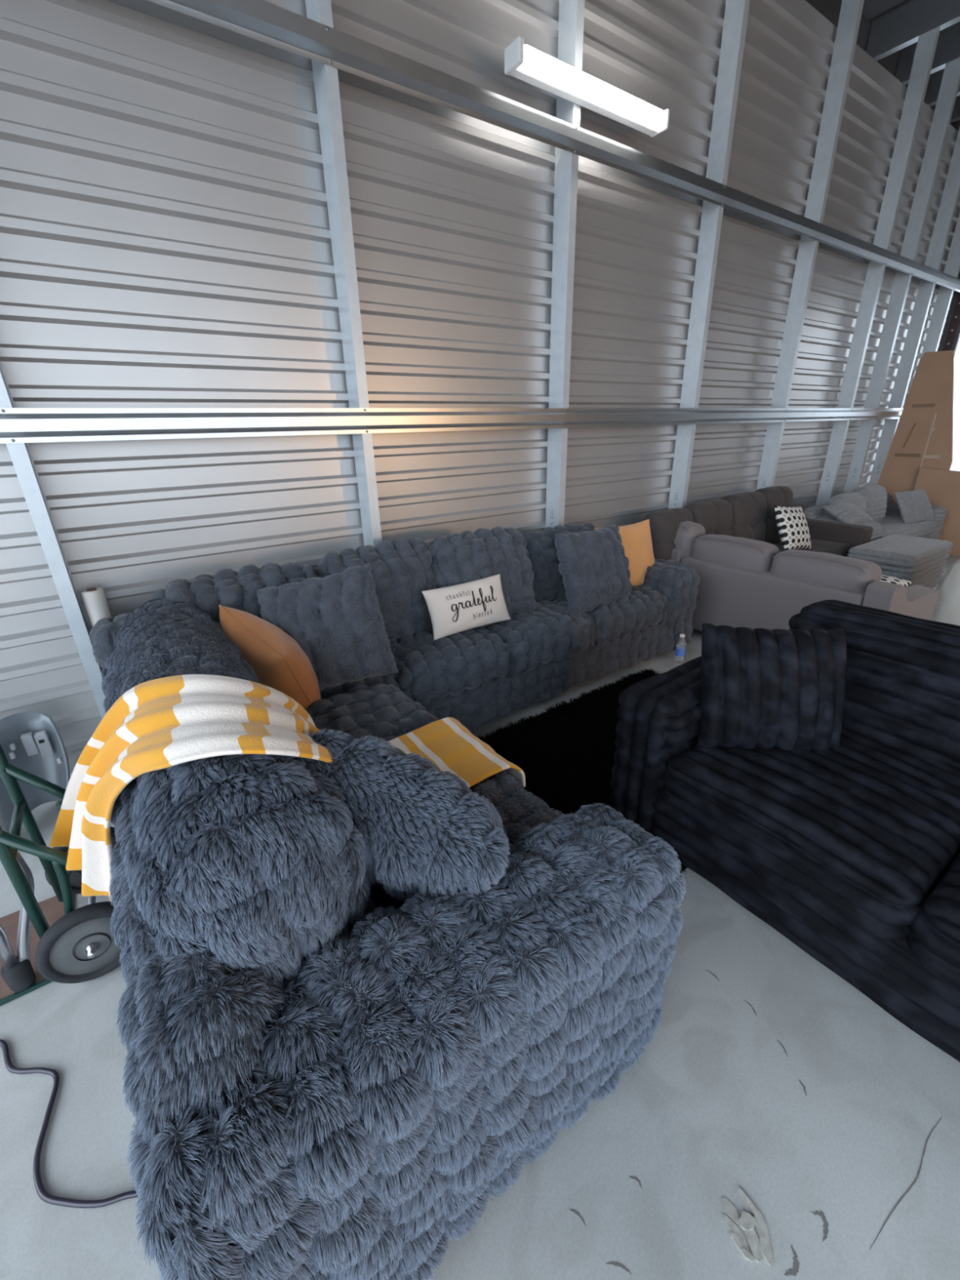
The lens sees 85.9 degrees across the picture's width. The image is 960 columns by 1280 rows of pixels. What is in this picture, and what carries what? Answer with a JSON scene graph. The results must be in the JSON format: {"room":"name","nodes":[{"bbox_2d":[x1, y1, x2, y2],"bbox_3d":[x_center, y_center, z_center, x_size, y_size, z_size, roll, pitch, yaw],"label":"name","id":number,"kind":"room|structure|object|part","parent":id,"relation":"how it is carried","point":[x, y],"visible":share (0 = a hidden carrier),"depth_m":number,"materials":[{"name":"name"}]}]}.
{"room":"furniture warehouse","nodes":[
{"label":"furniture warehouse","id":0,"kind":"room"},
{"bbox_2d":[0,0,959,773],"bbox_3d":[0.833,-2.358,3.495,13.350,4.800,0.268,-16,27,-32],"label":"wall","id":1,"kind":"structure","parent":0,"point":[282,282],"depth_m":2.81,"materials":[{"name":"metal"}]},
{"bbox_2d":[504,35,670,137],"bbox_3d":[0.637,-3.051,2.879,1.180,0.096,0.125,-16,27,-32],"label":"light","id":2,"kind":"object","parent":1,"relation":"attached to","point":[525,63],"visible":1,"depth_m":2.80,"materials":[{"name":"white plastic"}]},
{"bbox_2d":[0,554,959,1279],"bbox_3d":[3.138,1.081,1.513,13.410,0.151,8.840,-16,27,-32],"label":"floor","id":3,"kind":"structure","parent":0,"point":[765,1073],"depth_m":1.22,"materials":[{"name":"concrete"}]},
{"bbox_2d":[0,810,8,832],"bbox_3d":[-2.047,0.673,2.015,0.295,0.450,0.180,-16,27,-32],"label":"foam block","id":4,"kind":"object","parent":3,"relation":"on","point":[2,825],"visible":0.04,"depth_m":2.10,"materials":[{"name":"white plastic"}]},
{"bbox_2d":[0,711,70,832],"bbox_3d":[-1.996,0.569,2.241,0.171,0.453,0.367,3,23,10],"label":"plastic chair","id":5,"kind":"object","parent":3,"relation":"on","point":[32,742],"visible":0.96,"depth_m":2.30,"materials":[{"name":"grey plastic"}]},
{"bbox_2d":[0,743,122,1005],"bbox_3d":[-1.439,0.451,1.468,0.578,1.248,0.500,-16,27,-32],"label":"hand truck","id":6,"kind":"object","parent":3,"relation":"on","point":[68,945],"visible":0.57,"depth_m":1.56,"materials":[{"name":"green metal"}]},
{"bbox_2d":[0,850,35,992],"bbox_3d":[-1.409,0.620,1.429,0.194,0.939,0.096,-11,24,-21],"label":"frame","id":7,"kind":"object","parent":6,"relation":"on","point":[18,973],"visible":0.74,"depth_m":1.55,"materials":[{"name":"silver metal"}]},
{"bbox_3d":[-1.459,0.606,1.410,0.109,0.892,0.042,3,23,10],"label":"leg","id":8,"kind":"part","parent":7,"relation":"part of","materials":[{"name":"silver metal"}]},
{"bbox_3d":[-1.383,0.591,1.444,0.129,0.897,0.055,-16,27,-32],"label":"leg","id":9,"kind":"part","parent":7,"relation":"part of","materials":[{"name":"silver metal"}]},
{"bbox_3d":[-1.317,0.456,1.372,0.037,1.190,0.030,-16,27,-32],"label":"rail","id":10,"kind":"part","parent":6,"relation":"part of","materials":[{"name":"green metal"}]},
{"bbox_3d":[-1.490,0.366,1.600,0.037,1.190,0.030,-16,27,-32],"label":"rail","id":11,"kind":"part","parent":6,"relation":"part of","materials":[{"name":"green metal"}]},
{"bbox_3d":[-1.553,1.031,1.689,0.350,0.008,0.380,-16,27,-32],"label":"toe plate","id":12,"kind":"part","parent":6,"relation":"part of","materials":[{"name":"metal"}]},
{"bbox_2d":[0,1039,138,1208],"bbox_3d":[-1.022,1.202,1.243,1.152,0.013,0.175,11,26,28],"label":"power cable","id":13,"kind":"object","parent":3,"relation":"on","point":[43,1194],"visible":0.8,"depth_m":1.20,"materials":[{"name":"grey plastic"}]},
{"bbox_2d":[80,587,111,627],"bbox_3d":[-1.741,0.203,2.502,0.084,0.935,0.084,-16,27,-32],"label":"roll","id":14,"kind":"object","parent":3,"relation":"on","point":[95,601],"visible":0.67,"depth_m":2.33,"materials":[{"name":"grey paper"}]},
{"bbox_2d":[88,522,699,1279],"bbox_3d":[0.363,0.123,2.448,3.533,1.021,2.379,-16,27,-32],"label":"sectional sofa","id":15,"kind":"object","parent":3,"relation":"on","point":[327,1075],"visible":0.71,"depth_m":0.94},
{"bbox_2d":[111,599,256,697],"bbox_3d":[-1.083,0.197,1.914,0.435,0.514,1.274,-16,27,-32],"label":"cushion","id":16,"kind":"object","parent":15,"relation":"on","point":[160,638],"depth_m":1.80,"materials":[{"name":"grey fabric"}]},
{"bbox_3d":[-0.986,0.606,1.677,0.249,0.742,2.167,-16,27,-32],"label":"backrest","id":17,"kind":"part","parent":15,"relation":"part of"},
{"bbox_2d":[151,562,319,623],"bbox_3d":[-1.098,-0.066,2.485,0.743,0.573,0.348,-16,27,-32],"label":"cushion","id":18,"kind":"object","parent":15,"relation":"on","point":[228,588],"depth_m":2.32,"materials":[{"name":"grey fabric"}]},
{"bbox_2d":[137,754,368,981],"bbox_3d":[-0.538,0.470,1.202,0.429,0.530,0.728,-16,27,-32],"label":"cushion","id":19,"kind":"object","parent":15,"relation":"on","point":[238,855],"depth_m":0.92,"materials":[{"name":"grey fur"}]},
{"bbox_2d":[218,604,320,711],"bbox_3d":[-0.890,0.095,2.197,0.565,0.473,0.282,16,28,36],"label":"throw pillow","id":20,"kind":"object","parent":15,"relation":"on","point":[278,662],"visible":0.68,"depth_m":2.05,"materials":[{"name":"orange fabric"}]},
{"bbox_2d":[49,674,525,901],"bbox_3d":[-0.524,0.378,1.464,1.436,0.632,0.670,-11,24,-22],"label":"throw blanket","id":21,"kind":"object","parent":15,"relation":"on","point":[167,722],"visible":0.71,"depth_m":1.31,"materials":[{"name":"fabric"}]},
{"bbox_2d":[256,563,397,691],"bbox_3d":[-0.681,-0.039,2.324,0.569,0.554,0.316,-7,23,-13],"label":"throw pillow","id":22,"kind":"object","parent":15,"relation":"on","point":[336,620],"visible":0.84,"depth_m":2.23,"materials":[{"name":"grey fabric"}]},
{"bbox_3d":[-0.242,-0.107,3.256,3.500,0.834,0.305,-16,27,-32],"label":"backrest","id":23,"kind":"part","parent":15,"relation":"part of","materials":[{"name":"fabric"}]},
{"bbox_2d":[320,672,399,699],"bbox_3d":[-0.797,0.251,2.564,0.700,0.289,0.613,-16,27,-32],"label":"seat cushion","id":24,"kind":"object","parent":15,"relation":"on","point":[391,678],"depth_m":2.40,"materials":[{"name":"fabric"}]},
{"bbox_2d":[306,684,438,742],"bbox_3d":[-0.598,0.461,2.028,0.922,0.303,0.674,-16,27,-32],"label":"seat cushion","id":25,"kind":"object","parent":15,"relation":"on","point":[384,711],"depth_m":2.10,"materials":[{"name":"fabric"}]},
{"bbox_2d":[317,537,436,641],"bbox_3d":[-0.521,-0.233,2.813,0.654,0.602,0.373,-16,27,-32],"label":"cushion","id":26,"kind":"object","parent":15,"relation":"on","point":[402,569],"depth_m":2.71,"materials":[{"name":"grey fabric"}]},
{"bbox_2d":[291,728,510,903],"bbox_3d":[-0.200,0.466,1.323,0.597,0.526,0.422,5,23,15],"label":"throw pillow","id":27,"kind":"object","parent":15,"relation":"on","point":[424,830],"visible":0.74,"depth_m":1.11,"materials":[{"name":"fur"}]},
{"bbox_3d":[-0.032,0.862,1.103,1.094,0.696,0.340,-16,27,-32],"label":"arm","id":28,"kind":"part","parent":15,"relation":"part of"},
{"bbox_2d":[390,626,509,706],"bbox_3d":[-0.253,0.093,2.873,0.706,0.321,0.677,-16,27,-32],"label":"seat cushion","id":29,"kind":"object","parent":15,"relation":"on","point":[471,665],"depth_m":2.66,"materials":[{"name":"fabric"}]},
{"bbox_2d":[422,573,511,640],"bbox_3d":[-0.064,-0.185,2.803,0.490,0.262,0.153,-16,27,-32],"label":"throw pillow","id":30,"kind":"object","parent":15,"relation":"on","point":[454,609],"visible":1,"depth_m":2.75,"materials":[{"name":"beige fabric"}]},
{"bbox_2d":[369,771,563,911],"bbox_3d":[-0.218,0.659,1.522,0.923,0.308,0.730,-16,27,-32],"label":"seat cushion","id":31,"kind":"object","parent":15,"relation":"on","point":[519,810],"depth_m":1.57,"materials":[{"name":"fur"}]},
{"bbox_2d":[427,526,535,628],"bbox_3d":[0.021,-0.347,3.065,0.706,0.606,0.387,-16,27,-32],"label":"cushion","id":32,"kind":"object","parent":15,"relation":"on","point":[455,559],"depth_m":2.94,"materials":[{"name":"fabric"}]},
{"bbox_2d":[484,600,595,675],"bbox_3d":[0.285,-0.061,3.219,0.726,0.321,0.690,-16,27,-32],"label":"seat cushion","id":33,"kind":"object","parent":15,"relation":"on","point":[543,637],"depth_m":2.99,"materials":[{"name":"grey fabric"}]},
{"bbox_2d":[520,522,595,601],"bbox_3d":[0.537,-0.523,3.543,0.770,0.520,0.346,-16,27,-32],"label":"cushion","id":34,"kind":"object","parent":15,"relation":"on","point":[548,581],"depth_m":3.34,"materials":[{"name":"fabric"}]},
{"bbox_2d":[554,524,632,613],"bbox_3d":[0.732,-0.448,3.265,0.567,0.499,0.304,-16,27,-32],"label":"throw pillow","id":35,"kind":"object","parent":15,"relation":"on","point":[593,565],"visible":0.96,"depth_m":3.14,"materials":[{"name":"grey fabric"}]},
{"bbox_2d":[551,585,667,646],"bbox_3d":[0.843,-0.223,3.576,0.755,0.325,0.679,-16,27,-32],"label":"seat cushion","id":36,"kind":"object","parent":15,"relation":"on","point":[642,616],"depth_m":3.35,"materials":[{"name":"grey fabric"}]},
{"bbox_2d":[594,519,654,586],"bbox_3d":[1.042,-0.581,3.635,0.510,0.465,0.217,-16,27,-32],"label":"throw pillow","id":37,"kind":"object","parent":15,"relation":"on","point":[637,542],"visible":0.4,"depth_m":3.60,"materials":[{"name":"fabric"}]},
{"bbox_3d":[1.220,-0.302,3.900,0.395,0.663,0.805,-16,27,-32],"label":"arm","id":38,"kind":"part","parent":15,"relation":"part of"},
{"bbox_2d":[476,667,687,874],"bbox_3d":[0.646,0.627,2.532,2.031,0.021,1.194,-16,27,-32],"label":"shag rug","id":39,"kind":"object","parent":3,"relation":"on","point":[565,753],"visible":0.25,"depth_m":2.67,"materials":[{"name":"black carpet"}]},
{"bbox_2d":[609,600,959,1062],"bbox_3d":[1.715,0.625,1.317,1.140,0.860,2.690,-16,27,-32],"label":"sofa","id":40,"kind":"object","parent":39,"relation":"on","point":[851,853],"visible":0.75,"depth_m":1.68,"materials":[{"name":"fabric"}]},
{"bbox_3d":[1.003,0.373,2.260,1.033,0.639,0.284,-16,27,-32],"label":"arm","id":41,"kind":"part","parent":40,"relation":"part of"},
{"bbox_2d":[696,622,846,751],"bbox_3d":[1.060,0.182,1.886,0.505,0.457,0.274,2,23,8],"label":"throw pillow","id":42,"kind":"object","parent":40,"relation":"on","point":[763,689],"visible":0.96,"depth_m":1.81,"materials":[{"name":"black fabric"}]},
{"bbox_2d":[662,726,959,941],"bbox_3d":[1.196,0.534,1.808,0.850,0.261,0.780,-16,27,-32],"label":"seat cushion","id":43,"kind":"object","parent":40,"relation":"on","point":[864,834],"depth_m":1.59,"materials":[{"name":"fabric"}]},
{"bbox_3d":[2.074,0.548,1.411,0.418,0.803,2.465,-16,27,-32],"label":"backrest","id":44,"kind":"part","parent":40,"relation":"part of","materials":[{"name":"fabric"}]},
{"bbox_2d":[906,852,959,990],"bbox_3d":[1.631,0.759,1.234,0.849,0.262,0.783,-16,27,-32],"label":"seat cushion","id":45,"kind":"object","parent":40,"relation":"on","point":[933,902],"depth_m":1.30,"materials":[{"name":"black fabric"}]},
{"bbox_2d":[674,633,685,662],"bbox_3d":[1.415,0.054,3.636,0.066,0.205,0.066,-16,27,-32],"label":"water bottle","id":46,"kind":"object","parent":3,"relation":"on","point":[680,650],"visible":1,"depth_m":3.62,"materials":[{"name":"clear plastic"}]},
{"bbox_2d":[721,1187,773,1266],"bbox_3d":[0.563,1.234,1.084,0.090,0.006,0.113,-16,27,-32],"label":"glove","id":47,"kind":"object","parent":3,"relation":"on","point":[747,1222],"visible":1,"depth_m":1.08,"materials":[{"name":"white fabric"}]},
{"bbox_2d":[642,485,940,631],"bbox_3d":[2.814,-0.670,4.290,2.632,0.986,1.798,-16,27,-32],"label":"sectional","id":48,"kind":"object","parent":3,"relation":"on","point":[748,578],"visible":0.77,"depth_m":3.71,"materials":[{"name":"grey fabric"}]},
{"bbox_2d":[642,507,693,560],"bbox_3d":[1.521,-0.804,4.179,0.464,0.501,0.296,-16,27,-32],"label":"cushion","id":49,"kind":"object","parent":48,"relation":"on","point":[667,526],"depth_m":4.01,"materials":[{"name":"grey fabric"}]},
{"bbox_3d":[1.491,-0.492,4.271,0.160,0.590,0.405,-16,27,-32],"label":"panel","id":50,"kind":"part","parent":48,"relation":"part of","materials":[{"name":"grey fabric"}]},
{"bbox_2d":[674,520,705,557],"bbox_3d":[1.581,-0.770,4.206,0.293,0.415,0.446,-16,27,-32],"label":"cushion","id":51,"kind":"object","parent":48,"relation":"on","point":[685,531],"depth_m":4.00,"materials":[{"name":"grey fabric"}]},
{"bbox_2d":[682,499,732,536],"bbox_3d":[1.942,-0.932,4.449,0.553,0.518,0.298,-16,27,-32],"label":"cushion","id":52,"kind":"object","parent":48,"relation":"on","point":[715,516],"depth_m":4.30,"materials":[{"name":"grey fabric"}]},
{"bbox_2d":[690,533,779,571],"bbox_3d":[1.876,-0.587,3.831,0.295,0.350,0.606,-16,27,-32],"label":"cushion","id":53,"kind":"object","parent":48,"relation":"on","point":[745,554],"depth_m":3.69,"materials":[{"name":"grey fabric"}]},
{"bbox_2d":[720,491,767,541],"bbox_3d":[2.398,-1.073,4.740,0.554,0.536,0.301,-16,27,-32],"label":"cushion","id":54,"kind":"object","parent":48,"relation":"on","point":[749,509],"depth_m":4.58,"materials":[{"name":"grey fabric"}]},
{"bbox_3d":[1.968,-0.218,3.652,0.160,0.535,1.240,-16,27,-32],"label":"panel","id":55,"kind":"part","parent":48,"relation":"part of","materials":[{"name":"grey fabric"}]},
{"bbox_2d":[755,485,793,544],"bbox_3d":[2.822,-1.203,5.011,0.474,0.551,0.301,-16,27,-32],"label":"cushion","id":56,"kind":"object","parent":48,"relation":"on","point":[778,495],"depth_m":4.85,"materials":[{"name":"grey fabric"}]},
{"bbox_2d":[773,505,811,550],"bbox_3d":[2.807,-1.003,4.622,0.552,0.427,0.220,-16,27,-32],"label":"throw pillow","id":57,"kind":"object","parent":48,"relation":"on","point":[791,522],"visible":0.99,"depth_m":4.51,"materials":[{"name":"white fabric"}]},
{"bbox_3d":[2.384,-0.844,4.969,2.520,0.670,0.160,-16,27,-32],"label":"backrest","id":58,"kind":"part","parent":48,"relation":"part of","materials":[{"name":"grey fabric"}]},
{"bbox_2d":[773,538,851,556],"bbox_3d":[3.050,-0.820,4.963,0.970,0.200,0.570,-16,27,-32],"label":"seat cushion","id":59,"kind":"object","parent":48,"relation":"on","point":[841,547],"depth_m":4.91,"materials":[{"name":"grey fabric"}]},
{"bbox_2d":[769,549,881,591],"bbox_3d":[2.226,-0.397,3.370,0.292,0.333,0.605,-16,27,-32],"label":"cushion","id":60,"kind":"object","parent":48,"relation":"on","point":[830,571],"depth_m":3.24,"materials":[{"name":"grey fabric"}]},
{"bbox_3d":[3.549,-0.931,5.297,0.250,0.549,0.689,-16,27,-32],"label":"arm","id":61,"kind":"part","parent":48,"relation":"part of","materials":[{"name":"grey fabric"}]},
{"bbox_2d":[880,574,912,586],"bbox_3d":[2.659,-0.369,3.537,0.417,0.138,0.420,-21,29,-39],"label":"throw pillow","id":62,"kind":"object","parent":48,"relation":"on","point":[884,578],"visible":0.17,"depth_m":3.47,"materials":[{"name":"white fabric"}]},
{"bbox_3d":[2.666,-0.131,3.301,0.890,0.610,0.140,-16,27,-32],"label":"arm","id":63,"kind":"part","parent":48,"relation":"part of","materials":[{"name":"grey fabric"}]},
{"bbox_2d":[804,484,947,541],"bbox_3d":[4.526,-1.359,5.974,2.226,0.828,0.816,-16,27,-32],"label":"sofa","id":64,"kind":"object","parent":3,"relation":"on","point":[874,500],"visible":0.41,"depth_m":5.77,"materials":[{"name":"grey fabric"}]},
{"bbox_2d":[823,492,866,518],"bbox_3d":[3.993,-1.386,5.649,0.573,0.429,0.302,-16,27,-32],"label":"cushion","id":65,"kind":"object","parent":64,"relation":"on","point":[857,499],"depth_m":5.52,"materials":[{"name":"grey fabric"}]},
{"bbox_2d":[822,502,874,524],"bbox_3d":[3.819,-1.305,5.348,0.404,0.196,0.314,-10,24,-21],"label":"throw pillow","id":66,"kind":"object","parent":64,"relation":"on","point":[846,513],"visible":0.84,"depth_m":5.27,"materials":[{"name":"grey fabric"}]},
{"bbox_3d":[4.380,-1.360,6.238,2.186,0.636,0.246,-16,27,-32],"label":"backrest","id":67,"kind":"part","parent":64,"relation":"part of","materials":[{"name":"grey fabric"}]},
{"bbox_3d":[3.775,-1.011,5.529,0.366,0.556,0.756,-16,27,-32],"label":"arm","id":68,"kind":"part","parent":64,"relation":"part of"},
{"bbox_2d":[851,484,887,522],"bbox_3d":[4.460,-1.541,5.947,0.583,0.469,0.304,-16,27,-32],"label":"cushion","id":69,"kind":"object","parent":64,"relation":"on","point":[875,496],"depth_m":5.79,"materials":[{"name":"grey fabric"}]},
{"bbox_2d":[879,515,937,537],"bbox_3d":[4.646,-1.253,5.949,1.625,0.166,0.575,-16,27,-32],"label":"seat cushion","id":70,"kind":"object","parent":64,"relation":"on","point":[891,524],"depth_m":5.89,"materials":[{"name":"grey fabric"}]},
{"bbox_2d":[894,488,934,524],"bbox_3d":[5.088,-1.560,6.037,0.564,0.346,0.236,-10,24,-21],"label":"throw pillow","id":71,"kind":"object","parent":64,"relation":"on","point":[914,506],"visible":0.99,"depth_m":5.95,"materials":[{"name":"grey fabric"}]},
{"bbox_3d":[5.333,-1.447,6.524,0.286,0.536,0.776,-16,27,-32],"label":"arm","id":72,"kind":"part","parent":64,"relation":"part of"},
{"bbox_2d":[847,534,953,588],"bbox_3d":[3.958,-0.688,4.914,1.010,0.459,0.520,-16,27,-32],"label":"ottoman","id":73,"kind":"object","parent":3,"relation":"on","point":[919,561],"visible":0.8,"depth_m":4.67,"materials":[{"name":"grey fabric"}]},
{"bbox_2d":[847,534,953,568],"bbox_3d":[3.954,-0.843,4.850,1.010,0.123,0.520,-16,27,-32],"label":"cushion","id":74,"kind":"object","parent":73,"relation":"on","point":[892,551],"depth_m":4.67,"materials":[{"name":"grey fabric"}]},
{"bbox_2d":[877,350,959,555],"bbox_3d":[5.613,-2.233,6.216,0.136,2.284,1.241,-16,27,-32],"label":"cardboard box","id":75,"kind":"object","parent":3,"relation":"on","point":[919,456],"visible":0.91,"depth_m":6.30,"materials":[{"name":"beige cardboard"}]},
{"bbox_2d":[805,0,956,128],"bbox_3d":[0.474,-4.690,3.007,13.350,0.900,0.040,-16,27,-32],"label":"wall","id":76,"kind":"structure","parent":0,"point":[830,10],"depth_m":4.94,"materials":[{"name":"grey metal"}]},
{"bbox_2d":[862,0,959,123],"bbox_3d":[3.323,-3.773,-0.022,14.390,0.385,8.400,-16,27,-32],"label":"ceiling","id":77,"kind":"structure","parent":0,"point":[896,25],"depth_m":4.88,"materials":[{"name":"grey metal"}]},
{"bbox_2d":[937,120,959,355],"bbox_3d":[8.407,-2.977,4.166,0.093,5.100,8.440,-16,27,-32],"label":"wall","id":78,"kind":"structure","parent":0,"point":[949,340],"depth_m":6.87,"materials":[{"name":"grey metal"}]},
{"bbox_3d":[6.306,-3.732,7.037,0.028,4.400,0.080,-16,27,-32],"label":"jamb post","id":79,"kind":"part","parent":78,"relation":"part of","materials":[{"name":"brown"}]},
{"label":"outside","id":80,"kind":"structure","parent":0,"visible":0},
{"bbox_2d":[950,435,959,471],"bbox_3d":[9.884,3.480,-4.293,130.000,0.140,100.000,-16,27,-32],"label":"ground","id":81,"kind":"structure","parent":80,"point":[955,466],"depth_m":25.28,"materials":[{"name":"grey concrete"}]}
]}

